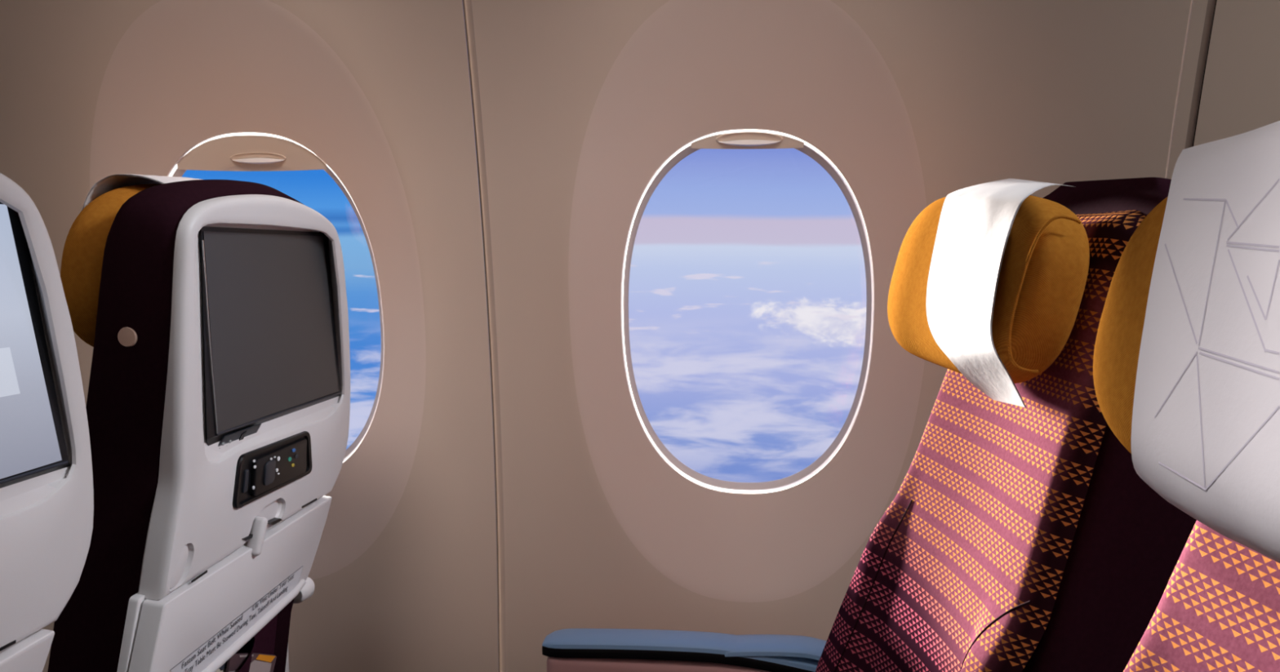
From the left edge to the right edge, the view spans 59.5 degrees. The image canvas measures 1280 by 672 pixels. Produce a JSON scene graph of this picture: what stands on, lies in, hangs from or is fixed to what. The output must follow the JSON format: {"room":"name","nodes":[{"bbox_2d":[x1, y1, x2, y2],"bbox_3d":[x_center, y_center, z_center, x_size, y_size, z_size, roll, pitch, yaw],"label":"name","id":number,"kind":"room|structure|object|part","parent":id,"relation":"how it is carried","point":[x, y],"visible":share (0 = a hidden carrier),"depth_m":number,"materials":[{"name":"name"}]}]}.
{"room":"aircraft cabin","nodes":[
{"label":"aircraft cabin","id":0,"kind":"room"},
{"bbox_2d":[0,0,1279,671],"bbox_3d":[0.125,0.102,1.042,6.000,1.870,0.370,1,6,7],"label":"wall","id":1,"kind":"structure","parent":0,"point":[916,104],"depth_m":1.17,"materials":[{"name":"beige plastic"}]},
{"bbox_2d":[167,132,384,462],"bbox_3d":[-0.415,-0.026,1.251,0.268,0.394,0.073,1,6,7],"label":"window","id":2,"kind":"structure","parent":1,"relation":"in","point":[237,151],"depth_m":1.21,"materials":[{"name":"grey plastic"}]},
{"bbox_2d":[177,135,327,171],"bbox_3d":[-0.418,-0.197,1.207,0.168,0.037,0.018,1,6,7],"label":"shade","id":3,"kind":"object","parent":2,"relation":"attached to","point":[218,153],"depth_m":1.21,"materials":[{"name":"beige plastic"}]},
{"bbox_2d":[462,0,506,671],"bbox_3d":[-0.176,0.098,1.073,0.008,1.870,0.355,1,6,7],"label":"trim","id":4,"kind":"structure","parent":1,"relation":"attached to","point":[468,11],"depth_m":1.20,"materials":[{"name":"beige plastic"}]},
{"bbox_2d":[620,128,874,493],"bbox_3d":[0.112,-0.018,1.187,0.268,0.394,0.073,1,6,7],"label":"window","id":5,"kind":"structure","parent":1,"relation":"in","point":[737,139],"depth_m":1.18,"materials":[{"name":"grey plastic"}]},
{"bbox_2d":[691,133,804,149],"bbox_3d":[0.109,-0.198,1.137,0.114,0.016,0.008,1,6,7],"label":"shade","id":6,"kind":"object","parent":5,"relation":"attached to","point":[712,140],"depth_m":1.13,"materials":[{"name":"beige plastic"}]},
{"bbox_2d":[1164,0,1215,179],"bbox_3d":[0.497,0.108,0.991,0.013,1.870,0.357,1,6,7],"label":"trim","id":7,"kind":"structure","parent":1,"relation":"attached to","point":[1197,10],"depth_m":1.04,"materials":[{"name":"beige plastic"}]},
{"bbox_2d":[1192,0,1217,146],"bbox_3d":[0.501,0.108,0.999,0.080,1.870,0.355,1,6,7],"label":"trim","id":8,"kind":"structure","parent":1,"relation":"attached to","point":[1215,0],"depth_m":1.04,"materials":[{"name":"black"}]},
{"bbox_3d":[-0.087,1.243,-0.552,6.000,0.050,3.820,1,6,7],"label":"floor","id":9,"kind":"structure","parent":0,"visible":0},
{"bbox_2d":[0,173,93,671],"bbox_3d":[-0.599,0.471,0.600,0.521,1.180,0.368,1,6,7],"label":"seat","id":10,"kind":"object","parent":9,"relation":"on","point":[46,491],"visible":1,"depth_m":0.65,"materials":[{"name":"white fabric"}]},
{"bbox_3d":[-0.429,0.158,0.550,0.165,0.538,0.341,1,6,7],"label":"backrest","id":11,"kind":"part","parent":10,"relation":"part of","materials":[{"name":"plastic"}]},
{"bbox_2d":[0,628,54,671],"bbox_3d":[-0.391,0.235,0.533,0.047,0.125,0.338,1,6,7],"label":"tray","id":12,"kind":"object","parent":10,"relation":"on","point":[21,650],"depth_m":0.66,"materials":[{"name":"white plastic"}]},
{"bbox_2d":[0,201,71,488],"bbox_3d":[-0.368,0.013,0.547,0.029,0.179,0.296,1,6,7],"label":"monitor","id":13,"kind":"object","parent":10,"relation":"on","point":[35,319],"depth_m":0.64,"materials":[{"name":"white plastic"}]},
{"bbox_2d":[47,173,350,671],"bbox_3d":[-0.545,0.449,1.041,0.521,1.180,0.400,1,6,7],"label":"seat","id":14,"kind":"object","parent":9,"relation":"on","point":[214,315],"visible":1,"depth_m":0.84,"materials":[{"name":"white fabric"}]},
{"bbox_2d":[215,660,227,671],"bbox_3d":[-0.355,0.296,0.946,0.008,0.046,0.033,1,6,7],"label":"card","id":15,"kind":"object","parent":14,"relation":"in","point":[223,668],"visible":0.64,"depth_m":0.95,"materials":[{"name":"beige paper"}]},
{"bbox_3d":[-0.352,0.279,0.946,0.001,0.008,0.018,1,6,5],"label":"photo panel","id":16,"kind":"part","parent":15,"relation":"part of","materials":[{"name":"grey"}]},
{"bbox_2d":[116,495,331,671],"bbox_3d":[-0.339,0.214,0.958,0.047,0.125,0.338,1,6,7],"label":"tray","id":17,"kind":"object","parent":14,"relation":"on","point":[191,606],"depth_m":0.89,"materials":[{"name":"white plastic"}]},
{"bbox_3d":[-0.324,0.082,0.903,0.007,0.013,0.069,1,6,7],"label":"button panel","id":18,"kind":"part","parent":14,"relation":"part of","materials":[{"name":"grey plastic"}]},
{"bbox_2d":[226,653,276,671],"bbox_3d":[-0.346,0.305,0.996,0.009,0.078,0.101,1,6,4],"label":"magazine","id":19,"kind":"object","parent":14,"relation":"in","point":[260,662],"visible":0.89,"depth_m":1.00,"materials":[{"name":"grey paper"}]},
{"bbox_3d":[-0.346,0.310,0.992,0.006,0.063,0.087,1,6,4],"label":"grey panel","id":20,"kind":"part","parent":19,"relation":"part of","materials":[{"name":"grey paper"}]},
{"bbox_2d":[198,226,340,445],"bbox_3d":[-0.316,-0.007,0.972,0.029,0.179,0.296,1,6,7],"label":"monitor","id":21,"kind":"object","parent":14,"relation":"on","point":[269,296],"depth_m":0.93,"materials":[{"name":"black plastic"}]},
{"bbox_3d":[-0.415,0.369,1.206,0.075,0.125,0.024,1,6,7],"label":"armrest","id":22,"kind":"part","parent":14,"relation":"part of","materials":[{"name":"white plastic"}]},
{"bbox_2d":[542,177,1196,671],"bbox_3d":[0.079,0.462,0.935,0.685,1.180,0.473,1,6,7],"label":"seat","id":23,"kind":"object","parent":9,"relation":"on","point":[1020,533],"visible":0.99,"depth_m":0.76,"materials":[{"name":"fabric"}]},
{"bbox_3d":[0.084,0.430,1.148,0.360,0.210,0.040,1,6,7],"label":"armrest panel","id":24,"kind":"part","parent":23,"relation":"part of","materials":[{"name":"pink plastic"}]},
{"bbox_3d":[0.081,0.331,1.137,0.362,0.035,0.044,1,6,7],"label":"armrest","id":25,"kind":"part","parent":23,"relation":"part of","materials":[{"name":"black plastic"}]},
{"bbox_3d":[0.241,0.197,0.889,0.213,0.599,0.339,0,6,-5],"label":"backrest","id":26,"kind":"part","parent":23,"relation":"part of","materials":[{"name":"fabric"}]},
{"bbox_2d":[1093,120,1279,671],"bbox_3d":[0.100,0.501,0.517,0.645,1.194,0.343,0,6,-5],"label":"seat","id":27,"kind":"object","parent":9,"relation":"on","point":[1186,357],"visible":1,"depth_m":0.49,"materials":[{"name":"fabric"}]},
{"bbox_3d":[0.271,0.239,0.505,0.213,0.599,0.339,0,6,-5],"label":"backrest","id":28,"kind":"part","parent":27,"relation":"part of","materials":[{"name":"fabric"}]}
]}

